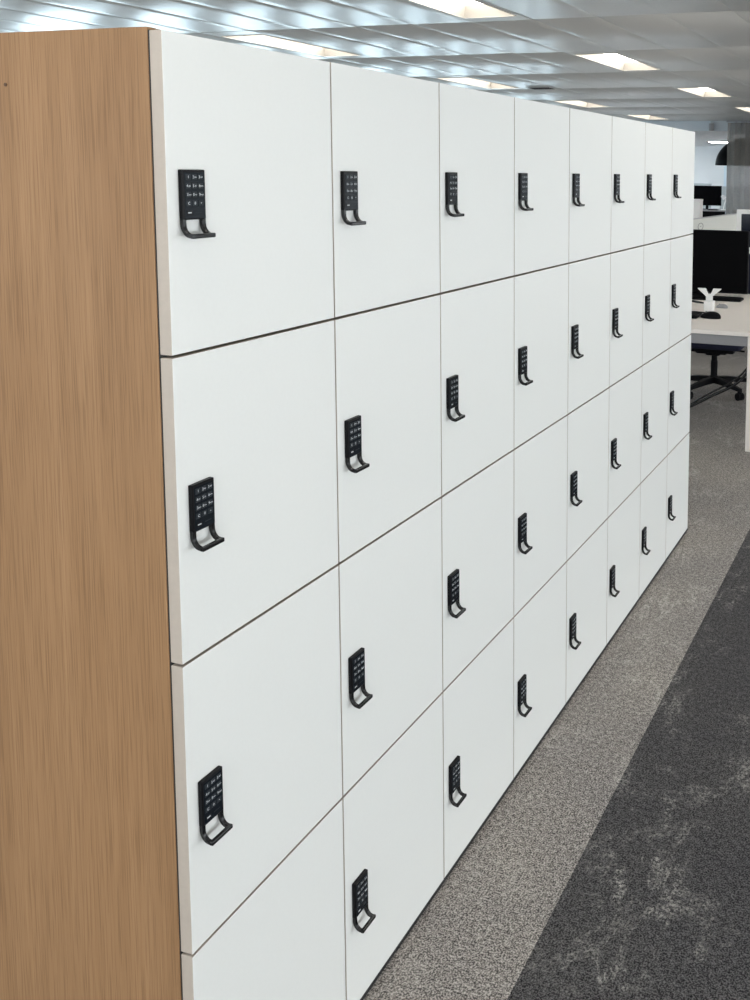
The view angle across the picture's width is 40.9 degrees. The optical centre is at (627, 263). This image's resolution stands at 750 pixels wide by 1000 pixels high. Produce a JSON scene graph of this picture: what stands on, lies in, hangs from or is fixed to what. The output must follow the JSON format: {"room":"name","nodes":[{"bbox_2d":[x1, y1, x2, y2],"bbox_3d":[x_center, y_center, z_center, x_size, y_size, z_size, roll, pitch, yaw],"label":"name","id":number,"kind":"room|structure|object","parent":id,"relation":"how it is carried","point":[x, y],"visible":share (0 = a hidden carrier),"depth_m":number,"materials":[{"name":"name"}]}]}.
{"room":"open-plan office","nodes":[
{"label":"open-plan office","id":0,"kind":"room"},
{"bbox_2d":[0,0,749,120],"bbox_3d":[-0.588,-1.743,6.867,17.490,0.027,24.971,2,6,18],"label":"ceiling","id":1,"kind":"structure","parent":0,"point":[697,42],"depth_m":7.45,"materials":[{"name":"metal"}]},
{"bbox_2d":[201,31,371,58],"bbox_3d":[-2.881,-1.931,8.230,0.473,0.089,1.707,3,6,18],"label":"ceiling light","id":2,"kind":"object","parent":1,"relation":"attached to","point":[246,36],"visible":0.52,"depth_m":8.29,"materials":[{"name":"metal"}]},
{"bbox_2d":[405,0,531,21],"bbox_3d":[-1.164,-1.687,5.900,0.473,0.089,1.707,3,6,18],"label":"ceiling light","id":3,"kind":"object","parent":1,"relation":"attached to","point":[468,10],"visible":0.78,"depth_m":6.48,"materials":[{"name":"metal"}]},
{"bbox_2d":[452,0,480,4],"bbox_3d":[-1.163,-1.725,5.896,0.310,0.012,1.220,3,6,18],"label":"diffuser","id":4,"kind":"object","parent":3,"relation":"attached to","point":[454,2],"depth_m":6.41,"materials":[{"name":"white plastic"}]},
{"bbox_2d":[426,75,524,89],"bbox_3d":[-1.789,-2.225,11.458,0.473,0.089,1.707,3,6,18],"label":"ceiling light","id":5,"kind":"object","parent":1,"relation":"attached to","point":[462,79],"visible":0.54,"depth_m":11.64,"materials":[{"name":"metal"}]},
{"bbox_2d":[525,87,556,89],"bbox_3d":[-1.085,-2.212,11.930,0.320,0.012,0.260,2,6,18],"label":"ceiling vent","id":6,"kind":"object","parent":1,"relation":"in","point":[534,88],"visible":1,"depth_m":11.88,"materials":[{"name":"metal"}]},
{"bbox_2d":[550,99,614,107],"bbox_3d":[-0.697,-2.520,14.687,0.473,0.089,1.707,3,6,18],"label":"ceiling light","id":7,"kind":"object","parent":1,"relation":"attached to","point":[576,102],"visible":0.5,"depth_m":14.99,"materials":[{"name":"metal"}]},
{"bbox_2d":[565,50,666,71],"bbox_3d":[-0.072,-1.981,9.128,0.473,0.089,1.707,3,6,18],"label":"ceiling light","id":8,"kind":"object","parent":1,"relation":"attached to","point":[614,59],"visible":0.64,"depth_m":9.35,"materials":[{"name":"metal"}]},
{"bbox_2d":[604,54,636,61],"bbox_3d":[-0.072,-2.020,9.125,0.310,0.012,1.220,3,6,18],"label":"diffuser","id":9,"kind":"object","parent":8,"relation":"attached to","point":[609,57],"depth_m":9.37,"materials":[{"name":"white plastic"}]},
{"bbox_2d":[622,114,671,119],"bbox_3d":[0.394,-2.814,17.915,0.473,0.089,1.707,3,6,18],"label":"ceiling light","id":10,"kind":"object","parent":1,"relation":"attached to","point":[644,116],"visible":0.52,"depth_m":18.29,"materials":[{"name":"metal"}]},
{"bbox_2d":[672,86,734,97],"bbox_3d":[1.019,-2.276,12.356,0.473,0.089,1.707,3,6,18],"label":"ceiling light","id":11,"kind":"object","parent":1,"relation":"attached to","point":[702,91],"visible":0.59,"depth_m":12.74,"materials":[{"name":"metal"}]},
{"bbox_2d":[699,88,714,90],"bbox_3d":[1.020,-2.314,12.353,0.310,0.012,1.220,3,6,18],"label":"diffuser","id":12,"kind":"object","parent":11,"relation":"attached to","point":[700,89],"depth_m":12.75,"materials":[{"name":"white plastic"}]},
{"bbox_2d":[709,121,713,130],"bbox_3d":[1.669,-2.743,18.851,0.104,0.192,0.104,2,6,18],"label":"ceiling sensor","id":13,"kind":"object","parent":1,"relation":"hanging from","point":[711,125],"visible":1,"depth_m":18.81,"materials":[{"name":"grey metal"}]},
{"bbox_2d":[726,121,749,213],"bbox_3d":[3.192,-1.445,18.349,2.640,2.640,0.208,2,6,18],"label":"curtain","id":14,"kind":"object","parent":1,"relation":"hanging from","point":[738,137],"visible":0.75,"depth_m":18.62,"materials":[{"name":"grey fabric"}]},
{"bbox_2d":[730,106,749,112],"bbox_3d":[2.111,-2.570,15.585,0.473,0.089,1.707,3,6,18],"label":"ceiling light","id":15,"kind":"object","parent":1,"relation":"attached to","point":[744,108],"visible":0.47,"depth_m":15.44,"materials":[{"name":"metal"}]},
{"bbox_2d":[363,346,749,999],"bbox_3d":[0.936,0.417,12.967,16.000,0.001,33.000,2,6,18],"label":"floor","id":16,"kind":"structure","parent":0,"point":[615,864],"depth_m":2.40,"materials":[{"name":"carpet"}]},
{"bbox_2d":[0,26,182,999],"bbox_3d":[-0.883,0.576,1.452,0.469,1.826,0.020,2,6,18],"label":"end panel","id":17,"kind":"object","parent":16,"relation":"on","point":[90,903],"visible":0.95,"depth_m":1.40,"materials":[{"name":"brown wood"}]},
{"bbox_2d":[149,30,345,999],"bbox_3d":[-0.797,0.563,1.626,0.503,1.821,0.400,2,6,18],"label":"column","id":18,"kind":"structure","parent":16,"relation":"on","point":[242,134],"depth_m":1.50,"materials":[{"name":"white laminate"}]},
{"bbox_2d":[327,62,445,999],"bbox_3d":[-0.681,0.530,1.989,0.503,1.821,0.400,2,6,18],"label":"column","id":19,"kind":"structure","parent":16,"relation":"on","point":[385,126],"depth_m":1.88,"materials":[{"name":"white laminate"}]},
{"bbox_2d":[433,83,514,878],"bbox_3d":[-0.565,0.497,2.352,0.503,1.821,0.400,2,6,18],"label":"column","id":20,"kind":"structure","parent":16,"relation":"on","point":[476,127],"depth_m":2.25,"materials":[{"name":"white laminate"}]},
{"bbox_2d":[509,97,569,778],"bbox_3d":[-0.448,0.463,2.715,0.503,1.821,0.400,2,6,18],"label":"column","id":21,"kind":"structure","parent":16,"relation":"on","point":[541,130],"depth_m":2.61,"materials":[{"name":"white laminate"}]},
{"bbox_2d":[564,108,611,703],"bbox_3d":[-0.332,0.430,3.078,0.503,1.821,0.400,2,6,18],"label":"column","id":22,"kind":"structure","parent":16,"relation":"on","point":[590,133],"depth_m":2.98,"materials":[{"name":"white laminate"}]},
{"bbox_2d":[606,116,644,645],"bbox_3d":[-0.216,0.397,3.441,0.503,1.821,0.400,2,6,18],"label":"column","id":23,"kind":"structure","parent":16,"relation":"on","point":[628,136],"depth_m":3.34,"materials":[{"name":"white laminate"}]},
{"bbox_2d":[639,122,672,599],"bbox_3d":[-0.100,0.364,3.803,0.503,1.821,0.400,2,6,18],"label":"column","id":24,"kind":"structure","parent":16,"relation":"on","point":[658,138],"depth_m":3.71,"materials":[{"name":"white laminate"}]},
{"bbox_2d":[665,128,694,559],"bbox_3d":[0.017,0.331,4.166,0.503,1.821,0.400,2,6,18],"label":"column","id":25,"kind":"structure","parent":16,"relation":"on","point":[683,141],"depth_m":4.07,"materials":[{"name":"white laminate"}]},
{"bbox_2d":[693,199,702,217],"bbox_3d":[1.641,-1.073,23.250,0.350,1.030,0.310,2,6,18],"label":"box","id":26,"kind":"object","parent":16,"relation":"on","point":[698,203],"visible":0.34,"depth_m":23.06,"materials":[{"name":"white laminate"}]},
{"bbox_2d":[694,183,711,207],"bbox_3d":[2.167,-1.734,28.507,0.600,1.360,0.492,2,6,18],"label":"storage cabinet","id":27,"kind":"object","parent":16,"relation":"on","point":[695,184],"visible":0.21,"depth_m":28.24,"materials":[{"name":"grey metal"}]},
{"bbox_2d":[703,208,725,216],"bbox_3d":[1.583,-1.045,24.431,2.200,0.748,1.400,2,6,18],"label":"desk","id":28,"kind":"object","parent":16,"relation":"on","point":[706,213],"visible":0.14,"depth_m":23.56,"materials":[{"name":"grey laminate"}]},
{"bbox_2d":[694,185,721,209],"bbox_3d":[2.019,-1.682,24.064,0.760,0.602,0.180,2,6,18],"label":"monitor","id":29,"kind":"object","parent":28,"relation":"on","point":[711,195],"visible":0.7,"depth_m":23.99,"materials":[{"name":"black plastic"}]},
{"bbox_2d":[721,195,725,209],"bbox_3d":[2.407,-1.538,23.753,0.140,0.383,0.140,2,6,18],"label":"desk lamp","id":30,"kind":"object","parent":28,"relation":"on","point":[723,197],"visible":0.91,"depth_m":23.72,"materials":[{"name":"white plastic"}]},
{"bbox_2d":[690,254,749,400],"bbox_3d":[0.657,0.454,7.175,0.650,1.020,0.765,2,6,18],"label":"office chair","id":31,"kind":"object","parent":16,"relation":"on","point":[714,350],"visible":0.35,"depth_m":6.99,"materials":[{"name":"black plastic"}]},
{"bbox_2d":[691,293,749,451],"bbox_3d":[-0.046,0.637,6.766,2.285,0.715,1.800,2,6,18],"label":"desk","id":32,"kind":"object","parent":16,"relation":"on","point":[733,328],"visible":0.14,"depth_m":5.69,"materials":[{"name":"white laminate"}]},
{"bbox_2d":[692,312,702,318],"bbox_3d":[0.257,0.325,6.198,0.440,0.022,0.170,2,6,18],"label":"keyboard","id":33,"kind":"object","parent":32,"relation":"on","point":[695,315],"visible":0.12,"depth_m":6.10,"materials":[{"name":"black plastic"}]},
{"bbox_2d":[692,300,704,312],"bbox_3d":[0.458,0.274,6.606,0.234,0.047,0.712,0,6,-8],"label":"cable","id":34,"kind":"object","parent":32,"relation":"on","point":[694,301],"visible":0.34,"depth_m":6.68,"materials":[{"name":"black plastic"}]},
{"bbox_2d":[698,288,720,310],"bbox_3d":[0.554,0.242,6.422,0.158,0.152,0.068,2,6,18],"label":"stand","id":35,"kind":"object","parent":32,"relation":"on","point":[709,303],"visible":0.96,"depth_m":6.40,"materials":[{"name":"white plastic"}]},
{"bbox_2d":[700,311,720,318],"bbox_3d":[0.535,0.327,6.098,0.140,0.044,0.080,4,6,27],"label":"computer mouse","id":36,"kind":"object","parent":32,"relation":"on","point":[711,314],"visible":1,"depth_m":6.07,"materials":[{"name":"black plastic"}]},
{"bbox_2d":[692,295,743,301],"bbox_3d":[0.630,0.253,7.000,0.440,0.022,0.130,2,6,18],"label":"keyboard","id":37,"kind":"object","parent":32,"relation":"on","point":[694,297],"visible":0.7,"depth_m":6.95,"materials":[{"name":"black plastic"}]},
{"bbox_2d":[690,371,746,407],"bbox_3d":[0.452,0.673,6.613,1.031,0.691,0.034,3,6,19],"label":"cable","id":38,"kind":"object","parent":32,"relation":"hanging from","point":[745,373],"visible":0.61,"depth_m":6.56,"materials":[{"name":"black plastic"}]},
{"bbox_2d":[690,367,746,404],"bbox_3d":[0.460,0.670,6.642,1.028,0.688,0.028,3,6,19],"label":"cable","id":39,"kind":"object","parent":32,"relation":"hanging from","point":[745,370],"visible":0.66,"depth_m":6.59,"materials":[{"name":"black plastic"}]},
{"bbox_2d":[692,229,749,294],"bbox_3d":[0.521,-0.017,7.305,0.845,0.500,0.180,2,6,18],"label":"monitor","id":40,"kind":"object","parent":32,"relation":"on","point":[720,257],"visible":0.38,"depth_m":7.19,"materials":[{"name":"black plastic"}]},
{"bbox_2d":[716,304,727,307],"bbox_3d":[0.656,0.291,6.573,0.090,0.028,0.051,5,7,37],"label":"computer mouse","id":41,"kind":"object","parent":32,"relation":"on","point":[719,305],"visible":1,"depth_m":6.55,"materials":[{"name":"grey plastic"}]},
{"bbox_2d":[720,186,725,213],"bbox_3d":[3.210,-1.679,28.494,0.800,1.280,0.492,2,6,18],"label":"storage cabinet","id":42,"kind":"object","parent":16,"relation":"on","point":[723,187],"visible":0.05,"depth_m":28.34,"materials":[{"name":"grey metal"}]},
{"bbox_3d":[1.067,0.353,9.888,2.500,0.715,3.150,2,6,18],"label":"desk","id":43,"kind":"object","parent":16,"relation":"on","visible":0},
{"bbox_2d":[693,213,736,230],"bbox_3d":[0.797,-0.236,9.702,0.039,0.487,2.248,3,6,22],"label":"screen","id":44,"kind":"object","parent":43,"relation":"on","point":[726,221],"visible":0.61,"depth_m":10.01,"materials":[{"name":"fabric"}]},
{"bbox_2d":[736,209,749,252],"bbox_3d":[1.263,-0.180,8.528,0.560,0.610,0.180,2,6,18],"label":"monitor","id":45,"kind":"object","parent":43,"relation":"on","point":[743,215],"visible":0.54,"depth_m":8.53,"materials":[{"name":"white plastic"}]},
{"bbox_2d":[641,121,741,130],"bbox_3d":[2.848,-2.777,18.576,16.000,0.340,0.060,2,6,18],"label":"trim","id":46,"kind":"structure","parent":0,"point":[684,125],"depth_m":19.03,"materials":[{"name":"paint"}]},
{"bbox_2d":[694,146,723,208],"bbox_3d":[6.000,-2.466,28.578,16.400,2.900,0.200,2,6,18],"label":"wall","id":47,"kind":"structure","parent":0,"point":[706,171],"depth_m":29.54,"materials":[{"name":"paint"}]},
{"bbox_2d":[724,166,726,185],"bbox_3d":[3.034,-2.380,29.398,0.098,2.499,0.059,2,6,18],"label":"trim","id":48,"kind":"structure","parent":47,"relation":"attached to","point":[725,167],"depth_m":29.33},
{"bbox_2d":[693,131,727,146],"bbox_3d":[4.419,-3.086,23.499,16.000,0.060,10.290,2,6,18],"label":"ceiling","id":49,"kind":"structure","parent":0,"point":[701,137],"depth_m":22.39,"materials":[{"name":"white paint"}]},
{"bbox_2d":[707,141,726,142],"bbox_3d":[2.449,-3.202,24.905,0.610,0.026,0.640,2,6,18],"label":"recessed light","id":50,"kind":"object","parent":49,"relation":"in","point":[707,141],"visible":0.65,"depth_m":24.67,"materials":[{"name":"white paint"}]},
{"bbox_2d":[715,144,726,165],"bbox_3d":[2.552,-2.419,20.095,1.370,0.668,1.370,2,6,18],"label":"pendant lamp","id":51,"kind":"object","parent":49,"relation":"hanging from","point":[721,159],"visible":0.23,"depth_m":19.83,"materials":[{"name":"black metal"}]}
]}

